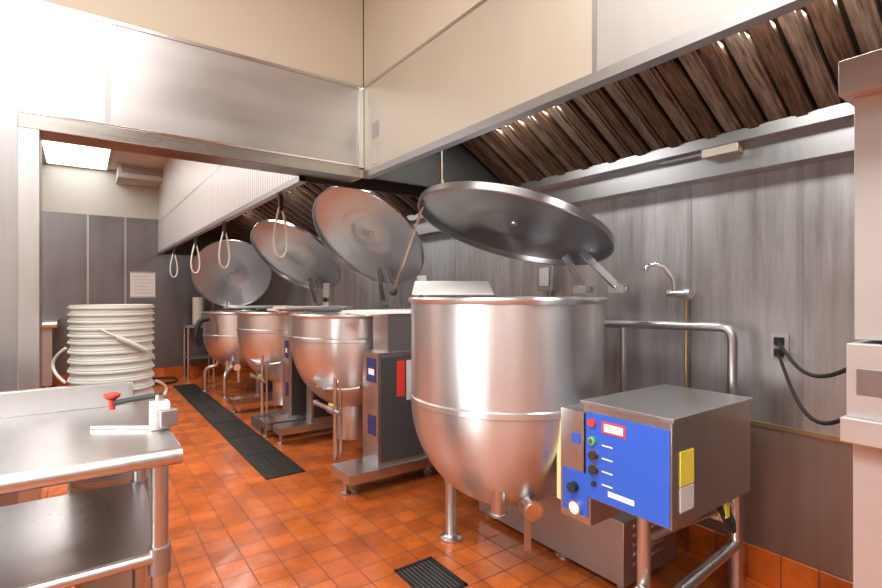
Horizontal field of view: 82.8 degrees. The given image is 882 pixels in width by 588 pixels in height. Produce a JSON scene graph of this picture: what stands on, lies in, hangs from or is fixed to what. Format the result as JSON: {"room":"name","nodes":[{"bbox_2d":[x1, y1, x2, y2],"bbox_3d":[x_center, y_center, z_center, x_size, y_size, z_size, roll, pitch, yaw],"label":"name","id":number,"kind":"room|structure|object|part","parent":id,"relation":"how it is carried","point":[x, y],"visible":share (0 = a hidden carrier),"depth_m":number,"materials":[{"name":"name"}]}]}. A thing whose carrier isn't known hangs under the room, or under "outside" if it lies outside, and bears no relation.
{"room":"commercial kitchen","nodes":[
{"label":"commercial kitchen","id":0,"kind":"room"},
{"bbox_2d":[42,161,258,375],"bbox_3d":[-5.855,-0.350,6.780,6.820,3.300,0.153,0,0,-36],"label":"wall","id":1,"kind":"structure","parent":0,"point":[96,230],"depth_m":7.36,"materials":[{"name":"grey metal"}]},
{"bbox_2d":[129,271,155,297],"bbox_3d":[-4.547,-0.140,7.625,0.350,0.400,0.008,0,0,-36],"label":"wall sign","id":2,"kind":"object","parent":1,"relation":"attached to","point":[142,284],"visible":1,"depth_m":7.62,"materials":[{"name":"white paper"}]},
{"bbox_2d":[42,364,252,387],"bbox_3d":[-5.864,1.224,6.674,6.680,0.152,0.014,0,0,-36],"label":"baseboard","id":3,"kind":"structure","parent":1,"relation":"attached to","point":[195,369],"depth_m":7.88,"materials":[{"name":"tile"}]},
{"bbox_2d":[0,0,362,506],"bbox_3d":[-2.700,-0.350,1.251,5.480,3.300,0.154,0,0,-36],"label":"wall","id":4,"kind":"structure","parent":0,"point":[284,76],"depth_m":2.25,"materials":[{"name":"silver paint"}]},
{"bbox_2d":[18,86,363,503],"bbox_3d":[-1.075,0.075,2.418,1.476,2.450,0.166,0,0,-36],"label":"trim","id":5,"kind":"structure","parent":4,"relation":"attached to","point":[33,127],"depth_m":2.01,"materials":[{"name":"metal"}]},
{"bbox_2d":[42,0,363,169],"bbox_3d":[-4.050,-1.970,4.274,6.820,0.260,6.330,0,0,-36],"label":"ceiling","id":6,"kind":"structure","parent":0,"point":[118,156],"depth_m":6.84,"materials":[{"name":"white paint"}]},
{"bbox_2d":[42,140,113,170],"bbox_3d":[-4.779,-1.825,6.571,0.760,0.029,1.430,0,0,-36],"label":"ceiling light panel","id":7,"kind":"object","parent":6,"relation":"attached to","point":[55,153],"visible":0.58,"depth_m":6.57,"materials":[{"name":"white plastic"}]},
{"bbox_2d":[116,162,162,187],"bbox_3d":[-4.410,-1.740,7.385,0.630,0.199,0.550,0,0,-36],"label":"ceiling vent","id":8,"kind":"object","parent":6,"relation":"in","point":[127,174],"visible":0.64,"depth_m":7.19,"materials":[{"name":"grey metal"}]},
{"bbox_2d":[158,73,441,255],"bbox_3d":[-1.961,-1.180,5.685,1.528,1.320,6.176,0,0,-36],"label":"hood","id":9,"kind":"object","parent":6,"relation":"hanging from","point":[195,199],"visible":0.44,"depth_m":5.00,"materials":[{"name":"metal"}]},
{"bbox_2d":[170,194,287,277],"bbox_3d":[-2.281,-0.417,4.889,0.104,0.398,4.437,0,0,-36],"label":"cord","id":10,"kind":"object","parent":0,"point":[280,197],"depth_m":4.28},
{"bbox_2d":[42,370,773,587],"bbox_3d":[-2.347,1.360,1.822,6.920,0.120,12.300,0,0,-36],"label":"floor","id":11,"kind":"structure","parent":0,"point":[231,526],"depth_m":2.80,"materials":[{"name":"tile"}]},
{"bbox_2d":[42,319,58,387],"bbox_3d":[-6.336,0.825,5.848,2.950,0.950,0.784,0,0,-36],"label":"countertop","id":12,"kind":"structure","parent":11,"relation":"on","point":[48,325],"depth_m":6.42,"materials":[{"name":"metal"}]},
{"bbox_2d":[0,380,182,587],"bbox_3d":[-1.647,0.796,1.033,1.933,1.008,0.718,0,0,-36],"label":"worktable","id":13,"kind":"object","parent":11,"relation":"on","point":[52,436],"visible":1,"depth_m":1.39,"materials":[{"name":"metal"}]},
{"bbox_2d":[51,304,167,587],"bbox_3d":[-1.298,0.671,1.954,0.338,1.258,0.285,0,0,0],"label":"buckets","id":14,"kind":"object","parent":11,"relation":"on","point":[108,342],"visible":0.48,"depth_m":1.85,"materials":[{"name":"white plastic"}]},
{"bbox_2d":[152,377,177,384],"bbox_3d":[-4.166,1.284,7.413,0.468,0.036,0.628,0,0,-36],"label":"hose","id":15,"kind":"object","parent":11,"relation":"on","point":[175,378],"visible":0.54,"depth_m":7.54,"materials":[{"name":"black rubber"}]},
{"bbox_2d":[182,297,214,378],"bbox_3d":[-3.814,0.675,7.882,0.420,1.250,0.410,0,0,-36],"label":"stand","id":16,"kind":"object","parent":11,"relation":"on","point":[198,304],"visible":0.8,"depth_m":7.80,"materials":[{"name":"metal"}]},
{"bbox_2d":[193,317,241,398],"bbox_3d":[-2.775,0.790,6.627,1.021,1.020,0.841,0,0,-36],"label":"kettle","id":17,"kind":"object","parent":11,"relation":"on","point":[229,367],"visible":0.6,"depth_m":6.32,"materials":[{"name":"silver metal"}]},
{"bbox_3d":[-2.775,0.790,6.627,1.021,1.020,0.841,0,0,-36],"label":"frame","id":18,"kind":"part","parent":17,"relation":"part of","materials":[{"name":"metal"}]},
{"bbox_2d":[202,310,250,368],"bbox_3d":[-2.653,0.615,6.715,1.012,0.770,1.012,0,0,-36],"label":"kettle","id":19,"kind":"object","parent":17,"relation":"attached to","point":[220,338],"depth_m":6.26,"materials":[{"name":"silver metal"}]},
{"bbox_2d":[191,239,270,308],"bbox_3d":[-2.895,-0.257,6.942,1.022,1.096,0.199,0,28,-21],"label":"lid","id":20,"kind":"object","parent":19,"relation":"attached to","point":[246,278],"depth_m":6.94,"materials":[{"name":"silver metal"}]},
{"bbox_2d":[173,384,304,479],"bbox_3d":[-2.394,1.296,5.362,0.280,0.007,4.400,0,0,-36],"label":"trench","id":21,"kind":"object","parent":11,"relation":"on","point":[270,462],"visible":1,"depth_m":4.52,"materials":[{"name":"grey"}]},
{"bbox_2d":[251,411,282,432],"bbox_3d":[-1.655,1.245,4.883,0.300,0.110,0.340,0,0,-36],"label":"pan","id":22,"kind":"object","parent":11,"relation":"on","point":[254,417],"visible":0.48,"depth_m":4.89,"materials":[{"name":"metal"}]},
{"bbox_2d":[228,283,347,438],"bbox_3d":[-1.651,0.598,5.194,0.750,1.405,1.560,0,0,-36],"label":"kettle","id":23,"kind":"object","parent":11,"relation":"on","point":[294,387],"visible":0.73,"depth_m":4.63,"materials":[{"name":"silver metal"}]},
{"bbox_2d":[236,310,290,405],"bbox_3d":[-1.610,0.658,5.248,1.012,0.965,1.012,0,0,-36],"label":"kettle","id":24,"kind":"object","parent":23,"relation":"attached to","point":[260,333],"depth_m":4.81,"materials":[{"name":"silver metal"}]},
{"bbox_2d":[250,220,340,305],"bbox_3d":[-1.476,-0.296,5.322,1.022,0.275,1.276,0,-41,30],"label":"lid","id":25,"kind":"object","parent":23,"relation":"attached to","point":[307,263],"depth_m":5.30,"materials":[{"name":"silver metal"}]},
{"bbox_2d":[273,276,432,494],"bbox_3d":[-0.724,0.585,3.976,0.750,1.430,1.700,0,0,-36],"label":"kettle","id":26,"kind":"object","parent":11,"relation":"on","point":[392,446],"visible":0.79,"depth_m":3.38,"materials":[{"name":"silver metal"}]},
{"bbox_2d":[289,311,372,439],"bbox_3d":[-0.713,0.650,4.071,1.012,1.000,1.012,0,0,-36],"label":"kettle","id":27,"kind":"object","parent":26,"relation":"attached to","point":[326,346],"depth_m":3.64,"materials":[{"name":"silver metal"}]},
{"bbox_2d":[312,186,423,308],"bbox_3d":[-0.556,-0.360,4.172,1.022,1.279,0.269,0,44,34],"label":"lid","id":28,"kind":"object","parent":26,"relation":"attached to","point":[363,230],"depth_m":4.15,"materials":[{"name":"silver metal"}]},
{"bbox_2d":[394,556,467,587],"bbox_3d":[-0.050,1.296,2.286,0.210,0.007,0.290,0,0,-36],"label":"floor drain grate","id":29,"kind":"object","parent":11,"relation":"on","point":[428,572],"visible":1,"depth_m":2.30,"materials":[{"name":"grey metal"}]},
{"bbox_2d":[408,296,607,505],"bbox_3d":[0.328,0.527,2.540,0.988,1.025,0.988,0,0,-36],"label":"kettle","id":30,"kind":"object","parent":11,"relation":"on","point":[492,377],"visible":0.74,"depth_m":2.12,"materials":[{"name":"silver metal"}]},
{"bbox_2d":[389,181,630,295],"bbox_3d":[0.306,-0.142,2.628,1.142,0.498,1.281,21,-10,-28],"label":"lid","id":31,"kind":"object","parent":30,"relation":"attached to","point":[513,222],"depth_m":2.48,"materials":[{"name":"silver metal"}]},
{"bbox_2d":[440,404,617,557],"bbox_3d":[0.440,0.885,2.430,0.633,0.830,0.937,0,0,-36],"label":"frame","id":32,"kind":"object","parent":11,"relation":"on","point":[571,477],"depth_m":2.06,"materials":[{"name":"silver metal"}]},
{"bbox_2d":[479,493,676,587],"bbox_3d":[0.681,1.145,2.674,0.430,0.310,0.974,0,0,-36],"label":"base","id":33,"kind":"object","parent":11,"relation":"on","point":[607,548],"depth_m":2.31,"materials":[{"name":"silver metal"}]},
{"bbox_2d":[580,384,753,587],"bbox_3d":[0.915,0.861,2.009,0.636,0.879,0.385,0,0,-36],"label":"control box","id":34,"kind":"object","parent":11,"relation":"on","point":[673,458],"depth_m":1.85,"materials":[{"name":"metal"}]},
{"bbox_2d":[604,320,737,583],"bbox_3d":[0.996,0.715,2.775,0.140,1.170,1.262,0,0,-36],"label":"pipe rail","id":35,"kind":"object","parent":11,"relation":"on","point":[732,338],"visible":0.59,"depth_m":2.37,"materials":[{"name":"metal"}]},
{"bbox_2d":[838,49,881,587],"bbox_3d":[1.672,0.333,1.096,0.645,1.935,1.125,0,0,-36],"label":"oven","id":36,"kind":"object","parent":11,"relation":"on","point":[859,77],"visible":1,"depth_m":1.35,"materials":[{"name":"metal"}]},
{"bbox_2d":[439,150,443,183],"bbox_3d":[0.003,-0.902,2.836,0.028,0.595,0.027,0,0,-36],"label":"pipe","id":37,"kind":"object","parent":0,"point":[441,180],"depth_m":2.83,"materials":[{"name":"metal"}]},
{"bbox_2d":[412,281,493,294],"bbox_3d":[0.065,-0.035,2.819,0.525,0.084,0.491,0,0,-36],"label":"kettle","id":38,"kind":"object","parent":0,"point":[420,287],"depth_m":2.77,"materials":[{"name":"silver metal"}]},
{"bbox_2d":[259,100,863,581],"bbox_3d":[0.381,-0.350,3.847,0.127,3.300,12.200,0,0,-36],"label":"wall","id":39,"kind":"structure","parent":0,"point":[762,254],"depth_m":2.29,"materials":[{"name":"grey metal"}]},
{"bbox_2d":[537,264,558,296],"bbox_3d":[0.692,0.190,3.258,0.067,0.780,0.140,0,0,-36],"label":"junction box","id":40,"kind":"object","parent":39,"relation":"attached to","point":[547,275],"visible":0.73,"depth_m":3.22,"materials":[{"name":"metal"}]},
{"bbox_2d":[643,262,693,387],"bbox_3d":[1.159,0.208,2.548,0.232,0.744,0.117,0,0,31],"label":"faucet","id":41,"kind":"object","parent":39,"relation":"attached to","point":[687,294],"visible":0.97,"depth_m":2.51,"materials":[{"name":"silver metal"}]},
{"bbox_2d":[677,523,852,587],"bbox_3d":[0.372,1.224,3.749,0.014,0.152,12.050,0,0,-36],"label":"baseboard","id":42,"kind":"structure","parent":39,"relation":"attached to","point":[772,569],"depth_m":2.24,"materials":[{"name":"tile"}]},
{"bbox_2d":[771,333,788,360],"bbox_3d":[1.487,0.233,2.198,0.016,0.115,0.070,0,0,-36],"label":"wall outlet","id":43,"kind":"object","parent":39,"relation":"attached to","point":[783,338],"visible":0.86,"depth_m":2.20,"materials":[{"name":"white"}]},
{"bbox_2d":[776,340,845,425],"bbox_3d":[1.323,0.317,1.830,0.036,0.229,0.788,0,0,22],"label":"cord","id":44,"kind":"object","parent":39,"relation":"attached to","point":[842,371],"visible":0.94,"depth_m":1.78,"materials":[{"name":"black rubber"}]},
{"bbox_3d":[-0.486,-2.050,-0.677,6.820,0.100,5.870,0,0,-36],"label":"ceiling","id":45,"kind":"structure","parent":0,"visible":0},
{"bbox_2d":[363,0,881,205],"bbox_3d":[1.723,-1.275,0.833,1.218,1.450,5.698,0,0,-36],"label":"hood","id":46,"kind":"object","parent":45,"relation":"hanging from","point":[539,93],"visible":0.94,"depth_m":2.08,"materials":[{"name":"metal"}]},
{"bbox_2d":[659,141,742,164],"bbox_3d":[1.214,-0.657,2.365,0.055,0.055,0.380,0,0,-36],"label":"light fixture","id":47,"kind":"object","parent":46,"relation":"attached to","point":[733,148],"depth_m":2.27,"materials":[{"name":"beige plastic"}]}
]}

